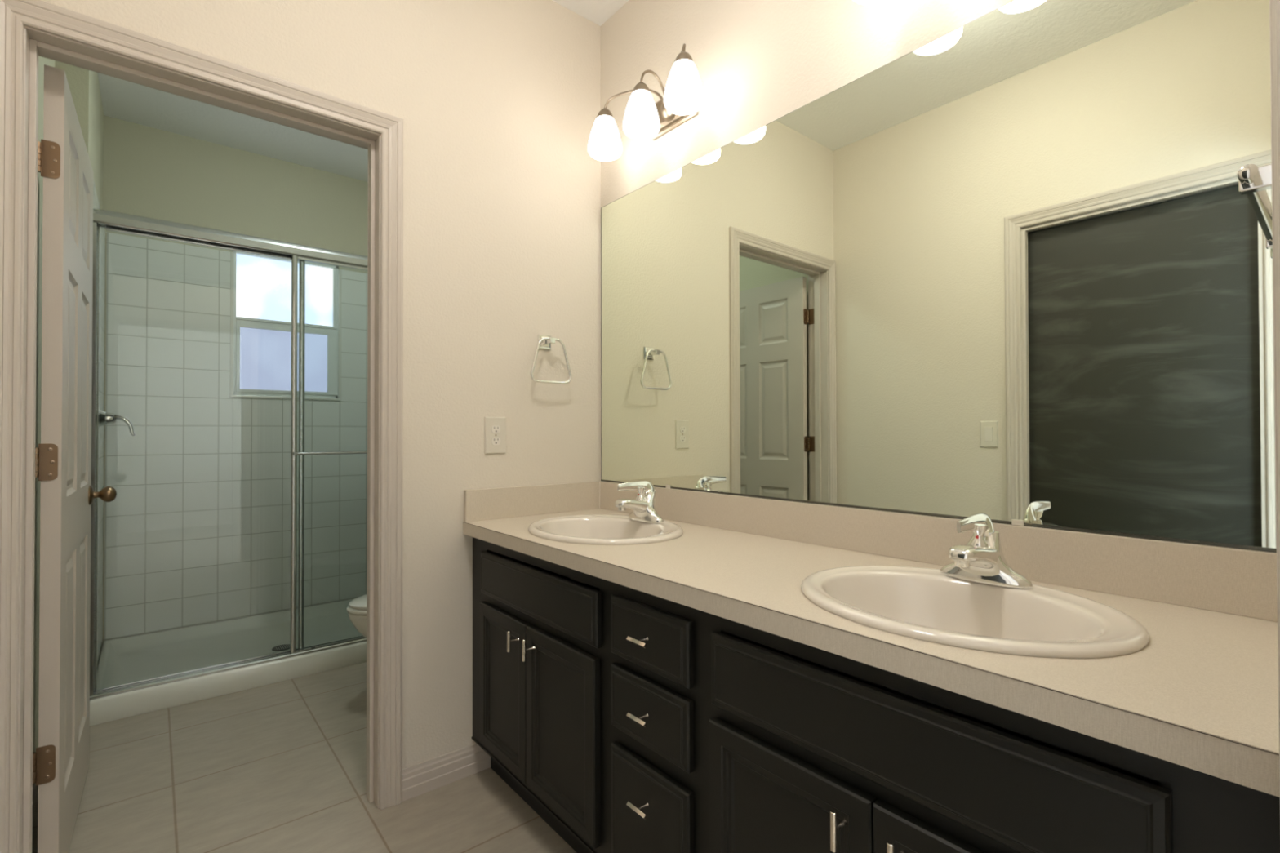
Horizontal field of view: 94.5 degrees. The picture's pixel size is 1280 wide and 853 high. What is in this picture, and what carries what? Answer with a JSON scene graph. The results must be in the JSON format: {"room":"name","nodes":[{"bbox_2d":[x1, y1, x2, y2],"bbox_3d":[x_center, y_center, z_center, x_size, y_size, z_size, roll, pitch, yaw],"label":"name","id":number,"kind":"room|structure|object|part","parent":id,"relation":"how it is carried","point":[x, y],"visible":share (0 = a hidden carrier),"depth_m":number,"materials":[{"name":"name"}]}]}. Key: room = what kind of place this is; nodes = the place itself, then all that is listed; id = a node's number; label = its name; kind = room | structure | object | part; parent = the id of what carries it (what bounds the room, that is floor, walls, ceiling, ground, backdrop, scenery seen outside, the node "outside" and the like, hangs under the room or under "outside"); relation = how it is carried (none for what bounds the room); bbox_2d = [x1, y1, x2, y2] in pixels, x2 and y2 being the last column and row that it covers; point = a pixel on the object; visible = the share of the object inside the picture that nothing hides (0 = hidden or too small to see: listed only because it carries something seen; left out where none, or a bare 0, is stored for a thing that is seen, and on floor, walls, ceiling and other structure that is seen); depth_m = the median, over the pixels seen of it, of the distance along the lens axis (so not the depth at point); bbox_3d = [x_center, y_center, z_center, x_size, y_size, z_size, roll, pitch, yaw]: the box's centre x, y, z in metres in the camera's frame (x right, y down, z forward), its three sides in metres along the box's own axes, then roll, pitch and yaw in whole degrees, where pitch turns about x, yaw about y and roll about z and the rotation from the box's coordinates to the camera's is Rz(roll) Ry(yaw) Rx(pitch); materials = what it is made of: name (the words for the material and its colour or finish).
{"room":"bathroom","nodes":[
{"label":"bathroom","id":0,"kind":"room"},
{"bbox_2d":[32,55,105,752],"bbox_3d":[-2.160,-0.213,2.151,0.224,2.760,2.020,0,-1,-40],"label":"wall","id":1,"kind":"structure","parent":0,"point":[84,85],"depth_m":2.29,"materials":[{"name":"paint"}]},
{"bbox_2d":[32,746,38,803],"bbox_3d":[-1.859,1.117,1.799,0.014,0.093,1.079,0,-1,-40],"label":"baseboard","id":2,"kind":"structure","parent":1,"relation":"attached to","point":[35,787],"depth_m":1.84,"materials":[{"name":"paint"}]},
{"bbox_2d":[32,64,116,852],"bbox_3d":[-1.665,0.135,1.726,0.174,2.030,0.745,0,-1,-39],"label":"door","id":3,"kind":"structure","parent":1,"relation":"in","point":[63,461],"depth_m":1.49,"materials":[{"name":"beige paint"}]},
{"bbox_3d":[-1.668,0.135,1.730,0.036,2.030,0.735,0,-1,-39],"label":"panel","id":4,"kind":"part","parent":3,"relation":"part of","materials":[{"name":"beige paint"}]},
{"bbox_3d":[-1.814,0.230,2.004,0.059,0.054,0.054,0,-1,-39],"label":"knob","id":5,"kind":"part","parent":3,"relation":"part of","materials":[{"name":"brown metal"}]},
{"bbox_2d":[98,406,135,436],"bbox_3d":[-2.210,-0.034,2.490,0.133,0.168,0.168,0,-1,-40],"label":"shower valve","id":6,"kind":"object","parent":1,"relation":"attached to","point":[105,418],"visible":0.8,"depth_m":2.47,"materials":[{"name":"silver metal"}]},
{"bbox_3d":[-2.221,-0.034,2.481,0.038,0.050,0.050,0,-1,-40],"label":"handle","id":7,"kind":"part","parent":6,"relation":"part of","materials":[{"name":"silver metal"}]},
{"bbox_3d":[-2.191,-0.005,2.501,0.090,0.096,0.034,0,-1,-35],"label":"lever","id":8,"kind":"part","parent":6,"relation":"part of","materials":[{"name":"silver metal"}]},
{"bbox_2d":[100,115,368,650],"bbox_3d":[-2.237,-0.199,3.465,1.780,2.760,0.135,0,-1,-40],"label":"wall","id":9,"kind":"structure","parent":0,"point":[197,526],"depth_m":3.26,"materials":[{"name":"tile"}]},
{"bbox_2d":[230,250,342,400],"bbox_3d":[-2.103,-0.584,3.531,0.572,0.842,0.061,0,-1,-40],"label":"window","id":10,"kind":"structure","parent":9,"relation":"in","point":[260,286],"depth_m":3.50,"materials":[{"name":"aluminium"},{"name":"glass"}]},
{"bbox_3d":[-2.118,-0.390,3.526,0.452,0.354,0.004,0,-1,-40],"label":"glass","id":11,"kind":"part","parent":10,"relation":"part of","materials":[{"name":"glass"}]},
{"bbox_3d":[-2.120,-0.803,3.543,0.502,0.369,0.004,0,-1,-40],"label":"glass","id":12,"kind":"part","parent":10,"relation":"part of","materials":[{"name":"white glass"}]},
{"bbox_3d":[-2.097,-0.169,3.522,0.572,0.012,0.046,0,-1,-40],"label":"sill","id":13,"kind":"part","parent":10,"relation":"part of","materials":[{"name":"white tile"}]},
{"bbox_3d":[-2.101,-0.408,3.528,0.516,0.428,0.041,0,-1,-40],"label":"sash","id":14,"kind":"part","parent":10,"relation":"part of","materials":[{"name":"silver metal"}]},
{"bbox_3d":[-1.916,-0.802,3.701,0.014,0.369,0.033,0,-1,-40],"label":"sash","id":15,"kind":"part","parent":10,"relation":"part of","materials":[{"name":"silver metal"}]},
{"bbox_2d":[31,662,577,852],"bbox_3d":[-0.222,1.200,0.843,4.400,0.100,7.000,0,-1,-40],"label":"floor","id":16,"kind":"structure","parent":0,"point":[281,766],"depth_m":1.88,"materials":[{"name":"tile"}]},
{"bbox_2d":[88,598,366,726],"bbox_3d":[-1.832,1.127,3.131,1.544,0.098,0.882,0,-1,-40],"label":"shower pan","id":17,"kind":"object","parent":16,"relation":"on","point":[126,660],"visible":0.57,"depth_m":2.88,"materials":[{"name":"white plastic"}]},
{"bbox_2d":[89,208,367,699],"bbox_3d":[-1.576,0.106,2.828,1.543,1.937,0.102,0,-1,-40],"label":"shower door frame","id":18,"kind":"structure","parent":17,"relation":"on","point":[113,221],"depth_m":2.69,"materials":[{"name":"silver metal"}]},
{"bbox_3d":[-1.895,0.123,2.602,0.720,1.873,0.005,0,-1,-40],"label":"sliding panel","id":19,"kind":"part","parent":18,"relation":"part of","materials":[{"name":"silver metal"}]},
{"bbox_3d":[-1.893,1.060,2.593,0.689,0.010,0.012,0,-1,-40],"label":"rail","id":20,"kind":"part","parent":18,"relation":"part of","materials":[{"name":"silver metal"}]},
{"bbox_3d":[-1.897,-0.807,2.611,0.689,0.028,0.014,0,-1,-40],"label":"rail","id":21,"kind":"part","parent":18,"relation":"part of","materials":[{"name":"silver metal"}]},
{"bbox_3d":[-1.315,1.063,3.034,0.789,0.010,0.012,0,-1,-40],"label":"rail","id":22,"kind":"part","parent":18,"relation":"part of","materials":[{"name":"silver metal"}]},
{"bbox_3d":[-1.319,-0.804,3.052,0.789,0.028,0.014,0,-1,-40],"label":"rail","id":23,"kind":"part","parent":18,"relation":"part of","materials":[{"name":"silver metal"}]},
{"bbox_2d":[346,593,366,637],"bbox_3d":[-0.935,0.784,2.697,0.741,0.772,0.490,0,-1,-40],"label":"toilet","id":24,"kind":"object","parent":16,"relation":"on","point":[356,609],"visible":0.1,"depth_m":2.45,"materials":[{"name":"white ceramic"}]},
{"bbox_3d":[-0.997,0.768,2.646,0.580,0.018,0.384,0,-1,-40],"label":"seat","id":25,"kind":"part","parent":24,"relation":"part of","materials":[{"name":"white ceramic"}]},
{"bbox_3d":[-0.974,0.974,2.663,0.628,0.392,0.372,0,-1,-40],"label":"bowl","id":26,"kind":"part","parent":24,"relation":"part of","materials":[{"name":"white ceramic"}]},
{"bbox_3d":[-0.995,0.746,2.648,0.566,0.026,0.368,0,-1,-40],"label":"lid","id":27,"kind":"part","parent":24,"relation":"part of","materials":[{"name":"white ceramic"}]},
{"bbox_2d":[471,537,1279,852],"bbox_3d":[0.217,0.753,1.419,0.590,0.804,1.876,0,-1,-40],"label":"vanity cabinet","id":28,"kind":"object","parent":16,"relation":"on","point":[628,720],"visible":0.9,"depth_m":1.03,"materials":[{"name":"black wood"}]},
{"bbox_3d":[-0.412,0.785,1.784,0.020,0.446,0.304,0,-1,-40],"label":"door","id":29,"kind":"part","parent":28,"relation":"part of","materials":[{"name":"black wood"}]},
{"bbox_3d":[-0.362,0.611,1.688,0.038,0.058,0.010,0,-1,-40],"label":"handle","id":30,"kind":"part","parent":28,"relation":"part of","materials":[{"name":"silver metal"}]},
{"bbox_3d":[-0.306,0.610,1.620,0.038,0.058,0.010,0,-1,-40],"label":"handle","id":31,"kind":"part","parent":28,"relation":"part of","materials":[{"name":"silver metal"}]},
{"bbox_3d":[-0.304,0.465,1.657,0.020,0.133,0.643,0,-1,-40],"label":"false drawer","id":32,"kind":"part","parent":28,"relation":"part of","materials":[{"name":"black wood"}]},
{"bbox_3d":[-0.208,0.782,1.538,0.020,0.446,0.330,0,-1,-40],"label":"door","id":33,"kind":"part","parent":28,"relation":"part of","materials":[{"name":"black wood"}]},
{"bbox_3d":[0.004,0.802,1.244,0.038,0.010,0.058,0,-1,-40],"label":"handle","id":34,"kind":"part","parent":28,"relation":"part of","materials":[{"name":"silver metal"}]},
{"bbox_3d":[0.003,0.614,1.246,0.038,0.010,0.058,0,-1,-40],"label":"handle","id":35,"kind":"part","parent":28,"relation":"part of","materials":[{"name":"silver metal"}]},
{"bbox_3d":[0.003,0.452,1.248,0.038,0.010,0.058,0,-1,-40],"label":"handle","id":36,"kind":"part","parent":28,"relation":"part of","materials":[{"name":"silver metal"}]},
{"bbox_3d":[0.017,0.454,1.268,0.020,0.132,0.256,0,-1,-40],"label":"drawer","id":37,"kind":"part","parent":28,"relation":"part of","materials":[{"name":"black wood"}]},
{"bbox_3d":[0.018,0.865,1.264,0.020,0.275,0.256,0,-1,-40],"label":"drawer","id":38,"kind":"part","parent":28,"relation":"part of","materials":[{"name":"black wood"}]},
{"bbox_3d":[0.017,0.616,1.266,0.020,0.140,0.256,0,-1,-40],"label":"drawer","id":39,"kind":"part","parent":28,"relation":"part of","materials":[{"name":"black wood"}]},
{"bbox_3d":[0.240,0.776,0.995,0.020,0.446,0.327,0,-1,-40],"label":"door","id":40,"kind":"part","parent":28,"relation":"part of","materials":[{"name":"black wood"}]},
{"bbox_3d":[0.299,0.602,0.888,0.038,0.058,0.010,0,-1,-40],"label":"handle","id":41,"kind":"part","parent":28,"relation":"part of","materials":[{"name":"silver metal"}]},
{"bbox_2d":[462,480,1279,797],"bbox_3d":[0.225,0.278,1.431,0.567,0.146,1.876,0,-1,-40],"label":"countertop","id":42,"kind":"structure","parent":28,"relation":"on","point":[1202,695],"depth_m":1.00,"materials":[{"name":"laminate"}]},
{"bbox_2d":[528,515,683,583],"bbox_3d":[-0.108,0.384,1.802,0.439,0.166,0.523,0,-1,-40],"label":"sink","id":43,"kind":"object","parent":42,"relation":"in","point":[608,530],"visible":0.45,"depth_m":1.91,"materials":[{"name":"beige ceramic"}]},
{"bbox_2d":[614,480,663,523],"bbox_3d":[0.009,0.238,1.882,0.143,0.129,0.154,0,-1,20],"label":"faucet","id":44,"kind":"object","parent":42,"relation":"on","point":[643,506],"visible":1,"depth_m":1.87,"materials":[{"name":"silver metal"}]},
{"bbox_3d":[-0.024,0.258,1.873,0.121,0.062,0.068,0,-1,-40],"label":"spout","id":45,"kind":"part","parent":44,"relation":"part of","materials":[{"name":"silver metal"}]},
{"bbox_3d":[-0.011,0.201,1.885,0.150,0.055,0.032,0,-1,-40],"label":"handle","id":46,"kind":"part","parent":44,"relation":"part of","materials":[{"name":"silver metal"}]},
{"bbox_2d":[800,565,1150,715],"bbox_3d":[0.534,0.375,1.017,0.439,0.166,0.523,0,-1,-40],"label":"sink","id":47,"kind":"object","parent":42,"relation":"in","point":[925,604],"visible":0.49,"depth_m":1.04,"materials":[{"name":"beige ceramic"}]},
{"bbox_2d":[939,513,1032,588],"bbox_3d":[0.650,0.229,1.107,0.143,0.129,0.154,0,-1,20],"label":"faucet","id":48,"kind":"object","parent":42,"relation":"on","point":[982,559],"visible":1,"depth_m":1.10,"materials":[{"name":"silver metal"}]},
{"bbox_3d":[0.617,0.249,1.098,0.121,0.062,0.068,0,-1,-40],"label":"spout","id":49,"kind":"part","parent":48,"relation":"part of","materials":[{"name":"silver metal"}]},
{"bbox_3d":[0.630,0.192,1.110,0.150,0.055,0.032,0,-1,-40],"label":"handle","id":50,"kind":"part","parent":48,"relation":"part of","materials":[{"name":"silver metal"}]},
{"bbox_3d":[0.355,0.601,0.821,0.038,0.058,0.010,0,-1,-40],"label":"handle","id":51,"kind":"part","parent":28,"relation":"part of","materials":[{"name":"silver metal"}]},
{"bbox_3d":[0.451,0.773,0.741,0.020,0.446,0.328,0,-1,-40],"label":"door","id":52,"kind":"part","parent":28,"relation":"part of","materials":[{"name":"black wood"}]},
{"bbox_3d":[0.346,0.455,0.870,0.020,0.135,0.656,0,-1,-40],"label":"false drawer","id":53,"kind":"part","parent":28,"relation":"part of","materials":[{"name":"black wood"}]},
{"bbox_2d":[40,0,600,768],"bbox_3d":[-0.879,-0.218,1.821,1.780,2.760,0.120,0,-1,-40],"label":"wall","id":54,"kind":"structure","parent":0,"point":[498,102],"depth_m":1.98,"materials":[{"name":"paint"}]},
{"bbox_2d":[39,55,297,129],"bbox_3d":[-1.171,0.099,1.667,0.888,2.124,0.018,0,-1,-40],"label":"trim","id":55,"kind":"structure","parent":54,"relation":"attached to","point":[39,55],"depth_m":1.55,"materials":[{"name":"paint"}]},
{"bbox_2d":[16,26,380,852],"bbox_3d":[-1.130,0.123,1.612,0.796,2.074,0.124,0,-1,-40],"label":"trim","id":56,"kind":"structure","parent":54,"relation":"attached to","point":[36,42],"depth_m":1.45,"materials":[{"name":"paint"}]},
{"bbox_2d":[0,0,403,852],"bbox_3d":[-1.082,0.097,1.560,0.888,2.124,0.018,0,-1,-40],"label":"trim","id":57,"kind":"structure","parent":54,"relation":"attached to","point":[38,15],"depth_m":1.45,"materials":[{"name":"paint"}]},
{"bbox_2d":[402,742,490,801],"bbox_3d":[-0.622,1.116,1.932,0.306,0.093,0.014,0,-1,-40],"label":"baseboard","id":58,"kind":"structure","parent":54,"relation":"attached to","point":[419,779],"depth_m":1.91,"materials":[{"name":"paint"}]},
{"bbox_2d":[484,417,506,453],"bbox_3d":[-0.500,0.030,2.048,0.079,0.127,0.009,0,-1,-40],"label":"electrical outlet","id":59,"kind":"object","parent":54,"relation":"attached to","point":[495,428],"visible":1,"depth_m":2.04,"materials":[{"name":"beige plastic"}]},
{"bbox_2d":[491,437,500,444],"bbox_3d":[-0.498,0.051,2.045,0.034,0.027,0.002,0,-1,-40],"label":"receptacle","id":60,"kind":"object","parent":59,"relation":"attached to","point":[495,441],"depth_m":2.04,"materials":[{"name":"beige plastic"}]},
{"bbox_2d":[491,425,500,433],"bbox_3d":[-0.498,0.010,2.046,0.034,0.027,0.002,0,-1,-40],"label":"receptacle","id":61,"kind":"object","parent":59,"relation":"attached to","point":[495,428],"depth_m":2.04,"materials":[{"name":"beige plastic"}]},
{"bbox_2d":[529,334,571,384],"bbox_3d":[-0.334,-0.246,2.153,0.172,0.182,0.062,0,-1,-40],"label":"towel ring","id":62,"kind":"object","parent":54,"relation":"attached to","point":[544,342],"visible":1,"depth_m":2.15,"materials":[{"name":"silver metal"}]},
{"bbox_3d":[-0.349,-0.310,2.173,0.053,0.053,0.014,0,-1,-40],"label":"wall plate","id":63,"kind":"part","parent":62,"relation":"part of","materials":[{"name":"silver metal"}]},
{"bbox_3d":[-0.330,-0.310,2.149,0.023,0.023,0.050,0,-1,-40],"label":"post","id":64,"kind":"part","parent":62,"relation":"part of","materials":[{"name":"silver metal"}]},
{"bbox_2d":[97,0,629,182],"bbox_3d":[-0.228,-1.659,0.871,4.400,0.100,7.000,0,-1,-40],"label":"ceiling","id":65,"kind":"structure","parent":0,"point":[122,100],"depth_m":3.10,"materials":[{"name":"white paint"}]},
{"bbox_2d":[600,0,1013,479],"bbox_3d":[0.490,-0.223,1.655,0.120,2.760,2.120,0,-1,-40],"label":"wall","id":66,"kind":"structure","parent":0,"point":[757,62],"depth_m":1.80,"materials":[{"name":"paint"}]},
{"bbox_2d":[587,43,704,161],"bbox_3d":[0.038,-1.064,1.948,0.210,0.218,0.519,0,-1,-40],"label":"vanity light","id":67,"kind":"object","parent":66,"relation":"attached to","point":[682,101],"visible":1,"depth_m":1.89,"materials":[{"name":"white glass"}]},
{"bbox_3d":[-0.122,-1.021,2.073,0.121,0.135,0.121,0,-1,-40],"label":"lamp shade","id":68,"kind":"part","parent":67,"relation":"part of","materials":[{"name":"white glass"}]},
{"bbox_3d":[-0.019,-1.126,2.043,0.227,0.086,0.021,0,-1,20],"label":"arm","id":69,"kind":"part","parent":67,"relation":"part of","materials":[{"name":"silver metal"}]},
{"bbox_3d":[0.004,-1.023,1.920,0.121,0.135,0.121,0,-1,-40],"label":"lamp shade","id":70,"kind":"part","parent":67,"relation":"part of","materials":[{"name":"white glass"}]},
{"bbox_3d":[0.046,-1.128,1.956,0.120,0.089,0.008,0,-1,-40],"label":"arm","id":71,"kind":"part","parent":67,"relation":"part of","materials":[{"name":"silver metal"}]},
{"bbox_3d":[0.120,-1.127,1.875,0.021,0.086,0.227,0,-1,-9],"label":"arm","id":72,"kind":"part","parent":67,"relation":"part of","materials":[{"name":"silver metal"}]},
{"bbox_3d":[0.131,-1.025,1.766,0.121,0.135,0.121,0,-1,-40],"label":"lamp shade","id":73,"kind":"part","parent":67,"relation":"part of","materials":[{"name":"white glass"}]},
{"bbox_2d":[853,0,884,4],"bbox_3d":[0.679,-1.073,1.173,0.210,0.218,0.519,0,-1,-40],"label":"vanity light","id":74,"kind":"object","parent":66,"relation":"attached to","point":[860,2],"visible":1,"depth_m":1.35,"materials":[{"name":"white glass"}]},
{"bbox_2d":[597,480,1277,622],"bbox_3d":[0.436,0.259,1.606,0.018,0.106,1.876,0,-1,-40],"label":"backsplash","id":75,"kind":"structure","parent":66,"relation":"attached to","point":[1224,580],"depth_m":1.17,"materials":[{"name":"laminate"}]},
{"bbox_2d":[600,0,1276,552],"bbox_3d":[0.441,-0.334,1.613,0.011,1.080,1.866,0,-1,-40],"label":"wall mirror","id":76,"kind":"object","parent":66,"relation":"attached to","point":[1015,268],"visible":1,"depth_m":1.25,"materials":[{"name":"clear mirror"}]},
{"bbox_3d":[0.443,-0.335,1.614,0.005,1.077,1.866,0,-1,-40],"label":"glass","id":77,"kind":"part","parent":76,"relation":"part of","materials":[{"name":"grey mirror"}]},
{"bbox_3d":[0.441,-0.236,0.318,1.660,2.760,0.120,0,-1,-40],"label":"wall","id":78,"kind":"structure","parent":0,"visible":0},
{"bbox_2d":[1236,163,1272,248],"bbox_3d":[0.856,-0.289,0.781,0.400,0.052,0.062,0,-1,-40],"label":"towel bar","id":79,"kind":"object","parent":78,"relation":"attached to","point":[1254,180],"visible":0.81,"depth_m":0.70,"materials":[{"name":"silver metal"}]},
{"bbox_3d":[0.730,-0.289,0.682,0.018,0.025,0.054,0,-1,-40],"label":"post","id":80,"kind":"part","parent":79,"relation":"part of","materials":[{"name":"silver metal"}]},
{"bbox_3d":[0.985,-0.288,0.893,0.018,0.025,0.054,0,-1,-40],"label":"post","id":81,"kind":"part","parent":79,"relation":"part of","materials":[{"name":"silver metal"}]},
{"bbox_2d":[1269,0,1279,791],"bbox_3d":[0.152,0.088,0.166,0.952,2.109,0.018,0,-1,-40],"label":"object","id":82,"kind":"structure","parent":78,"relation":"attached to","point":[1274,5],"depth_m":0.46,"materials":[{"name":"paint"}]}
]}

